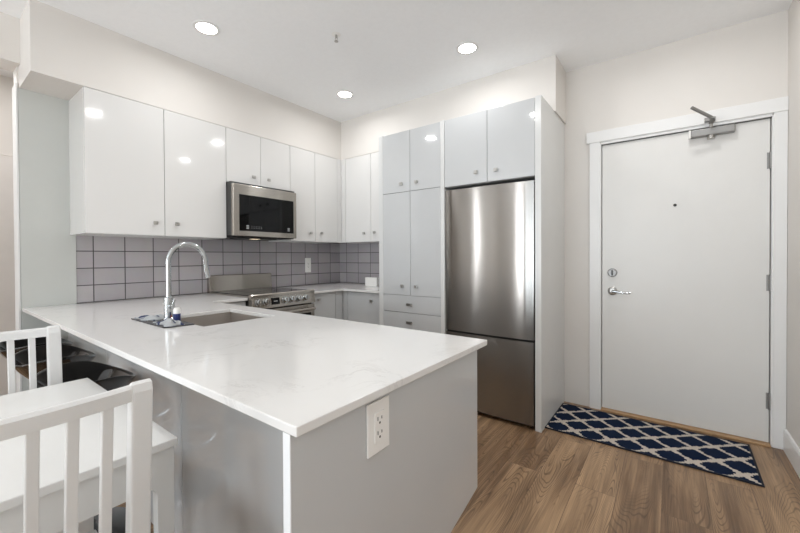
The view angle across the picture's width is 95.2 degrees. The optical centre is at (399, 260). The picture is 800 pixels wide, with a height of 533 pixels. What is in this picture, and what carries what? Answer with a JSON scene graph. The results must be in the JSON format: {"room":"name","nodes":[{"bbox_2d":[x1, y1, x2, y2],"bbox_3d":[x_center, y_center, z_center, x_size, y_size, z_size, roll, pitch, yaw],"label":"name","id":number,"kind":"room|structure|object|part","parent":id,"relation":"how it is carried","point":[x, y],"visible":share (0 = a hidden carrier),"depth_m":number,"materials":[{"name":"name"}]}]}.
{"room":"apartment kitchen","nodes":[
{"label":"apartment kitchen","id":0,"kind":"room"},
{"bbox_2d":[0,75,13,156],"bbox_3d":[-3.491,-0.154,2.594,0.100,2.640,3.200,0,1,37],"label":"wall","id":1,"kind":"structure","parent":0,"point":[6,83],"depth_m":2.94,"materials":[{"name":"paint"}]},
{"bbox_2d":[0,147,16,395],"bbox_3d":[-3.361,0.135,2.657,0.034,2.060,0.950,0,1,37],"label":"door","id":2,"kind":"structure","parent":1,"relation":"in","point":[7,260],"depth_m":2.92,"materials":[{"name":"paint"}]},
{"bbox_3d":[-3.370,0.135,2.664,0.011,2.060,0.950,0,1,37],"label":"frame","id":3,"kind":"part","parent":2,"relation":"part of","materials":[{"name":"paint"}]},
{"bbox_2d":[0,12,337,303],"bbox_3d":[-2.835,-0.148,1.701,0.180,2.640,6.950,0,1,37],"label":"wall","id":4,"kind":"structure","parent":0,"point":[9,25],"depth_m":2.21,"materials":[{"name":"paint"}]},
{"bbox_2d":[12,82,21,391],"bbox_3d":[-2.417,0.033,2.307,0.138,2.262,0.007,0,1,37],"label":"trim","id":5,"kind":"structure","parent":4,"relation":"attached to","point":[14,88],"depth_m":2.28,"materials":[{"name":"paint"}]},
{"bbox_2d":[18,88,76,390],"bbox_3d":[-2.285,0.047,2.381,0.012,2.232,0.265,0,1,37],"label":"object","id":6,"kind":"structure","parent":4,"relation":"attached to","point":[47,246],"depth_m":2.36,"materials":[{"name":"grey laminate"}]},
{"bbox_2d":[68,87,225,239],"bbox_3d":[-1.806,-0.623,2.699,0.380,0.901,0.890,0,1,37],"label":"upper cabinet","id":7,"kind":"object","parent":4,"relation":"attached to","point":[137,169],"visible":1,"depth_m":2.49,"materials":[{"name":"white laminate"}]},
{"bbox_3d":[-2.082,-0.619,2.361,0.333,0.901,0.018,0,1,37],"label":"panel","id":8,"kind":"part","parent":7,"relation":"part of","materials":[{"name":"white laminate"}]},
{"bbox_3d":[-1.814,-0.621,2.425,0.018,0.897,0.437,0,1,37],"label":"door","id":9,"kind":"part","parent":7,"relation":"part of","materials":[{"name":"white laminate"}]},
{"bbox_3d":[-1.548,-0.625,2.783,0.018,0.897,0.446,0,1,37],"label":"door","id":10,"kind":"part","parent":7,"relation":"part of","materials":[{"name":"white laminate"}]},
{"bbox_2d":[76,235,339,302],"bbox_3d":[-1.470,0.043,3.480,0.008,0.479,2.470,0,1,37],"label":"backsplash","id":11,"kind":"structure","parent":4,"relation":"attached to","point":[108,268],"depth_m":3.02,"materials":[{"name":"grey tile"}]},
{"bbox_2d":[305,258,310,271],"bbox_3d":[-1.023,0.055,4.067,0.008,0.160,0.078,0,1,37],"label":"power outlet","id":12,"kind":"object","parent":11,"relation":"attached to","point":[307,260],"visible":1,"depth_m":4.06,"materials":[{"name":"white plastic"}]},
{"bbox_2d":[225,127,289,190],"bbox_3d":[-1.356,-0.861,3.303,0.380,0.441,0.616,0,1,37],"label":"upper cabinet","id":13,"kind":"object","parent":4,"relation":"attached to","point":[250,159],"visible":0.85,"depth_m":3.17,"materials":[{"name":"white laminate"}]},
{"bbox_3d":[-1.322,-0.859,3.086,0.018,0.437,0.306,0,1,37],"label":"door","id":14,"kind":"part","parent":13,"relation":"part of","materials":[{"name":"white laminate"}]},
{"bbox_2d":[224,181,295,240],"bbox_3d":[-1.324,-0.410,3.285,0.453,0.456,0.614,0,1,37],"label":"microwave","id":15,"kind":"object","parent":13,"relation":"attached to","point":[253,212],"visible":0.9,"depth_m":3.10,"materials":[{"name":"metal"}]},
{"bbox_3d":[-1.138,-0.863,3.333,0.018,0.437,0.304,0,1,37],"label":"door","id":16,"kind":"part","parent":13,"relation":"part of","materials":[{"name":"white laminate"}]},
{"bbox_2d":[269,146,340,242],"bbox_3d":[-0.972,-0.638,3.820,0.380,0.901,0.664,0,1,37],"label":"upper cabinet","id":17,"kind":"object","parent":4,"relation":"attached to","point":[315,179],"visible":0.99,"depth_m":3.70,"materials":[{"name":"white laminate"}]},
{"bbox_3d":[-0.955,-0.636,3.580,0.018,0.897,0.296,0,1,37],"label":"door","id":18,"kind":"part","parent":17,"relation":"part of","materials":[{"name":"white laminate"}]},
{"bbox_3d":[-0.775,-0.639,3.823,0.018,0.897,0.302,0,1,37],"label":"door","id":19,"kind":"part","parent":17,"relation":"part of","materials":[{"name":"white laminate"}]},
{"bbox_2d":[0,0,792,121],"bbox_3d":[-1.729,-1.515,0.874,5.176,0.100,7.170,0,1,37],"label":"ceiling","id":20,"kind":"structure","parent":0,"point":[387,53],"depth_m":2.40,"materials":[{"name":"paint"}]},
{"bbox_2d":[19,0,340,159],"bbox_3d":[-1.410,-1.286,3.256,0.365,0.408,2.730,0,1,37],"label":"soffit","id":21,"kind":"structure","parent":20,"relation":"attached to","point":[62,53],"depth_m":2.52,"materials":[{"name":"paint"}]},
{"bbox_2d":[193,20,219,35],"bbox_3d":[-1.234,-1.480,2.332,0.156,0.004,0.156,0,1,37],"label":"recessed light","id":22,"kind":"object","parent":20,"relation":"in","point":[204,27],"visible":1,"depth_m":2.33,"materials":[{"name":"paint"}]},
{"bbox_2d":[196,23,216,33],"bbox_3d":[-1.234,-1.480,2.332,0.119,0.002,0.119,0,1,37],"label":"diffuser","id":23,"kind":"object","parent":22,"relation":"attached to","point":[204,28],"depth_m":2.33,"materials":[{"name":"white plastic"}]},
{"bbox_2d":[332,32,340,42],"bbox_3d":[-0.420,-1.463,2.405,0.060,0.046,0.060,0,1,37],"label":"sprinkler","id":24,"kind":"object","parent":20,"relation":"attached to","point":[335,34],"visible":1,"depth_m":2.40,"materials":[{"name":"white metal"}]},
{"bbox_2d":[336,90,353,97],"bbox_3d":[-0.496,-1.492,3.291,0.156,0.004,0.156,0,1,37],"label":"recessed light","id":25,"kind":"object","parent":20,"relation":"in","point":[342,94],"visible":1,"depth_m":3.29,"materials":[{"name":"paint"}]},
{"bbox_2d":[338,92,350,96],"bbox_3d":[-0.496,-1.493,3.291,0.119,0.002,0.119,0,1,37],"label":"diffuser","id":26,"kind":"object","parent":25,"relation":"attached to","point":[340,94],"depth_m":3.29,"materials":[{"name":"white plastic"}]},
{"bbox_2d":[341,55,565,159],"bbox_3d":[0.342,-1.296,3.451,2.215,0.408,0.325,0,1,37],"label":"soffit","id":27,"kind":"structure","parent":20,"relation":"attached to","point":[546,77],"depth_m":3.11,"materials":[{"name":"paint"}]},
{"bbox_2d":[456,42,478,54],"bbox_3d":[0.473,-1.490,2.570,0.156,0.004,0.156,0,1,37],"label":"recessed light","id":28,"kind":"object","parent":20,"relation":"in","point":[465,48],"visible":1,"depth_m":2.57,"materials":[{"name":"paint"}]},
{"bbox_2d":[459,44,475,52],"bbox_3d":[0.473,-1.490,2.570,0.119,0.002,0.119,0,1,37],"label":"diffuser","id":29,"kind":"object","parent":28,"relation":"attached to","point":[463,48],"depth_m":2.57,"materials":[{"name":"white plastic"}]},
{"bbox_2d":[116,401,799,532],"bbox_3d":[-1.716,1.224,0.900,5.176,0.100,7.170,0,1,37],"label":"floor","id":30,"kind":"structure","parent":0,"point":[529,480],"depth_m":1.82,"materials":[{"name":"brown wood"}]},
{"bbox_2d":[0,337,72,358],"bbox_3d":[-2.142,0.813,2.150,0.418,0.703,0.339,0,1,41],"label":"bar stool","id":31,"kind":"object","parent":30,"relation":"on","point":[21,344],"visible":0.06,"depth_m":2.19,"materials":[{"name":"black plastic"}]},
{"bbox_2d":[0,325,93,532],"bbox_3d":[-1.197,0.703,1.058,0.437,0.934,0.404,0,1,37],"label":"dining chair","id":32,"kind":"object","parent":30,"relation":"on","point":[52,334],"visible":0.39,"depth_m":1.26,"materials":[{"name":"white paint"}]},
{"bbox_3d":[-1.359,0.256,1.172,0.040,0.030,0.325,0,1,37],"label":"rail","id":33,"kind":"part","parent":32,"relation":"part of","materials":[{"name":"white paint"}]},
{"bbox_3d":[-1.227,0.701,1.304,0.063,0.934,0.036,0,1,37],"label":"leg","id":34,"kind":"part","parent":32,"relation":"part of","materials":[{"name":"white paint"}]},
{"bbox_3d":[-0.945,0.956,1.094,0.045,0.425,0.038,0,1,37],"label":"leg","id":35,"kind":"part","parent":32,"relation":"part of","materials":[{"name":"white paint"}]},
{"bbox_2d":[15,344,96,378],"bbox_3d":[-1.773,0.814,1.875,0.418,0.703,0.339,0,1,32],"label":"bar stool","id":36,"kind":"object","parent":30,"relation":"on","point":[70,353],"visible":0.19,"depth_m":1.88,"materials":[{"name":"black plastic"}]},
{"bbox_2d":[0,378,152,532],"bbox_3d":[-0.768,0.705,0.693,0.437,0.934,0.404,0,1,37],"label":"dining chair","id":37,"kind":"object","parent":30,"relation":"on","point":[138,395],"visible":1,"depth_m":0.67,"materials":[{"name":"white paint"}]},
{"bbox_3d":[-0.611,0.258,0.570,0.040,0.030,0.325,0,1,37],"label":"rail","id":38,"kind":"part","parent":37,"relation":"part of","materials":[{"name":"white paint"}]},
{"bbox_3d":[-0.524,0.703,0.735,0.063,0.934,0.036,0,1,37],"label":"leg","id":39,"kind":"part","parent":37,"relation":"part of","materials":[{"name":"white paint"}]},
{"bbox_2d":[37,361,135,532],"bbox_3d":[-1.328,0.815,1.544,0.418,0.703,0.339,0,1,29],"label":"bar stool","id":40,"kind":"object","parent":30,"relation":"on","point":[109,377],"visible":0.19,"depth_m":1.63,"materials":[{"name":"black plastic"}]},
{"bbox_2d":[0,378,177,532],"bbox_3d":[-1.077,0.802,0.789,0.747,0.740,0.805,0,1,37],"label":"dining table","id":41,"kind":"object","parent":30,"relation":"on","point":[52,439],"visible":0.52,"depth_m":0.84,"materials":[{"name":"white paint"}]},
{"bbox_3d":[-0.575,0.809,0.882,0.028,0.720,0.050,0,1,37],"label":"leg","id":42,"kind":"part","parent":41,"relation":"part of","materials":[{"name":"white paint"}]},
{"bbox_2d":[227,301,245,305],"bbox_3d":[-1.508,0.733,2.893,0.625,0.842,0.258,0,1,37],"label":"base cabinet","id":43,"kind":"object","parent":30,"relation":"on","point":[242,303],"visible":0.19,"depth_m":2.77,"materials":[{"name":"grey laminate"}]},
{"bbox_2d":[207,273,315,315],"bbox_3d":[-1.194,0.630,3.205,0.755,1.000,0.609,0,1,37],"label":"range","id":44,"kind":"object","parent":30,"relation":"on","point":[259,291],"visible":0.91,"depth_m":3.17,"materials":[{"name":"metal"}]},
{"bbox_3d":[-1.079,0.328,2.797,0.045,0.056,0.056,0,1,37],"label":"knob","id":45,"kind":"part","parent":44,"relation":"part of","materials":[{"name":"silver metal"}]},
{"bbox_2d":[211,287,307,295],"bbox_3d":[-1.217,0.270,3.216,0.590,0.005,0.597,0,1,37],"label":"cooktop","id":46,"kind":"object","parent":44,"relation":"in","point":[228,291],"depth_m":3.21,"materials":[{"name":"black glass"}]},
{"bbox_3d":[-1.221,0.275,3.220,0.689,0.026,0.609,0,1,37],"label":"frame","id":47,"kind":"part","parent":44,"relation":"part of","materials":[{"name":"silver metal"}]},
{"bbox_3d":[-1.039,0.328,2.850,0.045,0.056,0.056,0,1,37],"label":"knob","id":48,"kind":"part","parent":44,"relation":"part of","materials":[{"name":"silver metal"}]},
{"bbox_3d":[-0.956,0.332,3.023,0.060,0.085,0.607,0,1,37],"label":"control panel","id":49,"kind":"part","parent":44,"relation":"part of","materials":[{"name":"silver metal"}]},
{"bbox_3d":[-0.934,0.326,2.992,0.045,0.056,0.056,0,1,37],"label":"knob","id":50,"kind":"part","parent":44,"relation":"part of","materials":[{"name":"silver metal"}]},
{"bbox_3d":[-0.959,0.682,3.030,0.048,0.587,0.603,0,1,37],"label":"oven door","id":51,"kind":"part","parent":44,"relation":"part of","materials":[{"name":"silver metal"}]},
{"bbox_3d":[-0.895,0.325,3.043,0.045,0.056,0.056,0,1,37],"label":"knob","id":52,"kind":"part","parent":44,"relation":"part of","materials":[{"name":"silver metal"}]},
{"bbox_3d":[-0.853,0.324,3.100,0.045,0.056,0.056,0,1,37],"label":"knob","id":53,"kind":"part","parent":44,"relation":"part of","materials":[{"name":"silver metal"}]},
{"bbox_3d":[-0.917,0.422,2.995,0.060,0.026,0.529,0,1,37],"label":"oven handle","id":54,"kind":"part","parent":44,"relation":"part of","materials":[{"name":"silver metal"}]},
{"bbox_3d":[-0.810,0.323,3.158,0.045,0.056,0.056,0,1,37],"label":"knob","id":55,"kind":"part","parent":44,"relation":"part of","materials":[{"name":"silver metal"}]},
{"bbox_2d":[68,333,476,532],"bbox_3d":[-1.031,0.740,1.813,2.678,0.844,0.824,0,1,37],"label":"base cabinet","id":56,"kind":"object","parent":30,"relation":"on","point":[235,472],"visible":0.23,"depth_m":1.11,"materials":[{"name":"grey laminate"}]},
{"bbox_3d":[-1.895,0.741,2.216,0.811,0.844,0.018,0,1,37],"label":"panel","id":57,"kind":"part","parent":56,"relation":"part of","materials":[{"name":"grey laminate"}]},
{"bbox_3d":[-1.208,0.742,1.704,0.898,0.844,0.018,0,1,37],"label":"panel","id":58,"kind":"part","parent":56,"relation":"part of","materials":[{"name":"grey laminate"}]},
{"bbox_3d":[-0.468,0.744,1.154,0.942,0.844,0.018,0,1,37],"label":"panel","id":59,"kind":"part","parent":56,"relation":"part of","materials":[{"name":"grey laminate"}]},
{"bbox_2d":[22,293,486,436],"bbox_3d":[-0.936,0.306,1.923,2.699,0.020,1.126,0,1,37],"label":"countertop","id":60,"kind":"structure","parent":56,"relation":"on","point":[295,374],"depth_m":1.20,"materials":[{"name":"white stone"}]},
{"bbox_2d":[131,318,193,327],"bbox_3d":[-1.151,0.295,1.763,0.420,0.005,0.120,0,1,37],"label":"mat","id":61,"kind":"object","parent":60,"relation":"on","point":[139,320],"visible":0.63,"depth_m":1.69,"materials":[{"name":"fabric"}]},
{"bbox_2d":[134,314,163,320],"bbox_3d":[-1.234,0.280,1.827,0.166,0.023,0.115,0,1,37],"label":"cloth","id":62,"kind":"object","parent":61,"relation":"on","point":[158,316],"visible":0.88,"depth_m":1.78,"materials":[{"name":"white fabric"}]},
{"bbox_2d":[153,318,184,326],"bbox_3d":[-1.062,0.279,1.678,0.171,0.028,0.082,0,1,37],"label":"cloth","id":63,"kind":"object","parent":61,"relation":"on","point":[169,322],"visible":1,"depth_m":1.65,"materials":[{"name":"white fabric"}]},
{"bbox_2d":[173,307,180,320],"bbox_3d":[-1.071,0.259,1.753,0.032,0.064,0.032,0,1,37],"label":"soap bottle","id":64,"kind":"object","parent":61,"relation":"on","point":[176,311],"visible":0.88,"depth_m":1.74,"materials":[{"name":"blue plastic"}]},
{"bbox_2d":[162,242,209,320],"bbox_3d":[-1.066,0.099,1.843,0.084,0.384,0.228,0,1,37],"label":"faucet","id":65,"kind":"object","parent":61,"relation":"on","point":[169,301],"visible":0.9,"depth_m":1.78,"materials":[{"name":"silver metal"}]},
{"bbox_3d":[-1.100,0.210,1.762,0.040,0.047,0.022,0,1,37],"label":"handle","id":66,"kind":"part","parent":65,"relation":"part of","materials":[{"name":"silver metal"}]},
{"bbox_2d":[181,312,263,326],"bbox_3d":[-0.954,0.411,1.925,0.473,0.189,0.387,0,1,37],"label":"sink","id":67,"kind":"object","parent":60,"relation":"in","point":[228,317],"visible":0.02,"depth_m":2.13,"materials":[{"name":"metal"}]},
{"bbox_2d":[366,395,388,458],"bbox_3d":[-0.051,0.399,0.880,0.008,0.125,0.081,0,1,37],"label":"power outlet","id":68,"kind":"object","parent":56,"relation":"attached to","point":[377,412],"visible":1,"depth_m":0.87,"materials":[{"name":"white plastic"}]},
{"bbox_3d":[0.033,0.743,1.019,0.020,0.844,0.814,0,1,37],"label":"panel","id":69,"kind":"part","parent":56,"relation":"part of","materials":[{"name":"grey laminate"}]},
{"bbox_2d":[311,291,342,319],"bbox_3d":[-0.918,0.723,3.658,0.683,0.842,0.441,0,1,37],"label":"base cabinet","id":70,"kind":"object","parent":30,"relation":"on","point":[329,304],"visible":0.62,"depth_m":3.46,"materials":[{"name":"grey laminate"}]},
{"bbox_2d":[343,291,379,324],"bbox_3d":[-0.451,0.719,3.881,1.166,0.842,0.623,0,1,37],"label":"base cabinet","id":71,"kind":"object","parent":30,"relation":"on","point":[363,307],"visible":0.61,"depth_m":3.46,"materials":[{"name":"grey laminate"}]},
{"bbox_2d":[282,282,378,293],"bbox_3d":[-0.561,0.286,3.724,1.158,0.020,0.981,0,1,37],"label":"countertop","id":72,"kind":"structure","parent":71,"relation":"on","point":[340,286],"depth_m":3.69,"materials":[{"name":"white stone"}]},
{"bbox_2d":[365,277,378,286],"bbox_3d":[-0.294,0.227,3.836,0.160,0.092,0.040,0,1,37],"label":"box","id":73,"kind":"object","parent":72,"relation":"on","point":[369,281],"visible":0.99,"depth_m":3.81,"materials":[{"name":"plastic"}]},
{"bbox_2d":[379,120,450,333],"bbox_3d":[0.268,0.023,3.306,0.668,2.238,0.673,0,1,37],"label":"pantry cabinet","id":74,"kind":"object","parent":30,"relation":"on","point":[412,243],"visible":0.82,"depth_m":3.03,"materials":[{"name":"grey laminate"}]},
{"bbox_3d":[0.027,0.022,3.502,0.046,2.238,0.647,0,1,37],"label":"panel","id":75,"kind":"part","parent":74,"relation":"part of","materials":[{"name":"grey laminate"}]},
{"bbox_3d":[-0.030,-0.833,3.138,0.289,0.508,0.018,0,1,37],"label":"door","id":76,"kind":"part","parent":74,"relation":"part of","materials":[{"name":"grey laminate"}]},
{"bbox_3d":[-0.027,-0.140,3.145,0.289,0.870,0.018,0,1,37],"label":"door","id":77,"kind":"part","parent":74,"relation":"part of","materials":[{"name":"grey laminate"}]},
{"bbox_3d":[0.094,0.521,3.064,0.582,0.153,0.018,0,1,37],"label":"drawer","id":78,"kind":"part","parent":74,"relation":"part of","materials":[{"name":"grey laminate"}]},
{"bbox_3d":[0.093,0.370,3.062,0.582,0.142,0.018,0,1,37],"label":"drawer","id":79,"kind":"part","parent":74,"relation":"part of","materials":[{"name":"grey laminate"}]},
{"bbox_3d":[0.205,-0.833,2.963,0.289,0.508,0.018,0,1,37],"label":"door","id":80,"kind":"part","parent":74,"relation":"part of","materials":[{"name":"grey laminate"}]},
{"bbox_3d":[0.208,-0.140,2.970,0.289,0.870,0.018,0,1,37],"label":"door","id":81,"kind":"part","parent":74,"relation":"part of","materials":[{"name":"grey laminate"}]},
{"bbox_3d":[0.528,0.023,3.126,0.034,2.238,0.651,0,1,37],"label":"panel","id":82,"kind":"part","parent":74,"relation":"part of","materials":[{"name":"grey laminate"}]},
{"bbox_2d":[445,180,534,426],"bbox_3d":[0.808,0.299,2.898,0.676,1.688,0.631,0,1,37],"label":"refrigerator","id":83,"kind":"object","parent":30,"relation":"on","point":[490,229],"visible":0.77,"depth_m":2.60,"materials":[{"name":"metal"}]},
{"bbox_3d":[0.639,0.001,2.669,0.676,1.078,0.063,0,1,37],"label":"fridge door","id":84,"kind":"part","parent":83,"relation":"part of","materials":[{"name":"silver metal"}]},
{"bbox_3d":[0.642,0.835,2.676,0.676,0.562,0.065,0,1,37],"label":"freezer door","id":85,"kind":"part","parent":83,"relation":"part of","materials":[{"name":"silver metal"}]},
{"bbox_2d":[535,95,564,432],"bbox_3d":[1.113,0.025,2.690,0.040,2.238,0.653,0,1,37],"label":"end panel","id":86,"kind":"object","parent":30,"relation":"on","point":[549,128],"visible":1,"depth_m":2.57,"materials":[{"name":"grey laminate"}]},
{"bbox_2d":[545,403,764,487],"bbox_3d":[1.567,1.140,2.372,1.080,0.008,0.514,0,1,37],"label":"rug","id":87,"kind":"object","parent":30,"relation":"on","point":[735,460],"visible":0.98,"depth_m":2.29,"materials":[{"name":"blue fabric"}]},
{"bbox_2d":[341,10,787,406],"bbox_3d":[0.830,-0.182,3.381,4.056,2.640,0.120,0,1,37],"label":"wall","id":88,"kind":"structure","parent":0,"point":[746,62],"depth_m":2.63,"materials":[{"name":"paint"}]},
{"bbox_2d":[340,243,378,283],"bbox_3d":[-0.267,0.031,4.119,1.160,0.479,0.008,0,1,37],"label":"backsplash","id":89,"kind":"structure","parent":88,"relation":"attached to","point":[358,261],"depth_m":4.28,"materials":[{"name":"grey tile"}]},
{"bbox_2d":[341,152,378,242],"bbox_3d":[-0.231,-0.642,3.866,0.801,0.901,0.340,0,1,37],"label":"upper cabinet","id":90,"kind":"object","parent":88,"relation":"attached to","point":[360,174],"visible":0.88,"depth_m":3.82,"materials":[{"name":"white laminate"}]},
{"bbox_3d":[-0.439,-0.641,3.850,0.358,0.897,0.018,0,1,37],"label":"door","id":91,"kind":"part","parent":90,"relation":"part of","materials":[{"name":"white laminate"}]},
{"bbox_3d":[-0.149,-0.640,3.635,0.356,0.897,0.018,0,1,37],"label":"door","id":92,"kind":"part","parent":90,"relation":"part of","materials":[{"name":"white laminate"}]},
{"bbox_2d":[444,97,534,189],"bbox_3d":[0.809,-0.831,2.892,0.690,0.524,0.673,0,1,37],"label":"upper cabinet","id":93,"kind":"object","parent":88,"relation":"attached to","point":[493,146],"visible":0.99,"depth_m":2.62,"materials":[{"name":"grey laminate"}]},
{"bbox_3d":[0.492,-0.827,2.750,0.349,0.518,0.018,0,1,37],"label":"door","id":94,"kind":"part","parent":93,"relation":"part of","materials":[{"name":"grey laminate"}]},
{"bbox_3d":[0.770,-0.826,2.544,0.334,0.518,0.018,0,1,37],"label":"door","id":95,"kind":"part","parent":93,"relation":"part of","materials":[{"name":"grey laminate"}]},
{"bbox_2d":[587,96,788,449],"bbox_3d":[1.859,0.083,2.477,1.083,2.118,0.308,0,1,37],"label":"door","id":96,"kind":"structure","parent":88,"relation":"in","point":[688,213],"depth_m":2.46,"materials":[{"name":"paint"}]},
{"bbox_3d":[1.588,0.231,2.735,0.063,0.063,0.045,0,1,37],"label":"handle","id":97,"kind":"part","parent":96,"relation":"part of","materials":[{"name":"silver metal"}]},
{"bbox_3d":[1.619,0.235,2.679,0.120,0.027,0.021,0,1,37],"label":"lever","id":98,"kind":"part","parent":96,"relation":"part of","materials":[{"name":"silver metal"}]},
{"bbox_3d":[1.951,-0.928,2.321,0.237,0.085,0.090,-1,1,-28],"label":"closer arm","id":99,"kind":"part","parent":96,"relation":"part of","materials":[{"name":"grey metal"}]},
{"bbox_2d":[786,0,799,447],"bbox_3d":[0.300,-0.140,-0.630,0.120,2.640,6.950,0,1,37],"label":"wall","id":100,"kind":"structure","parent":0,"point":[793,208],"depth_m":2.07,"materials":[{"name":"paint"}]},
{"bbox_2d":[783,429,799,477],"bbox_3d":[0.249,1.115,-0.582,0.014,0.130,6.920,0,1,37],"label":"baseboard","id":101,"kind":"structure","parent":100,"relation":"attached to","point":[791,449],"depth_m":2.05,"materials":[{"name":"paint"}]}
]}

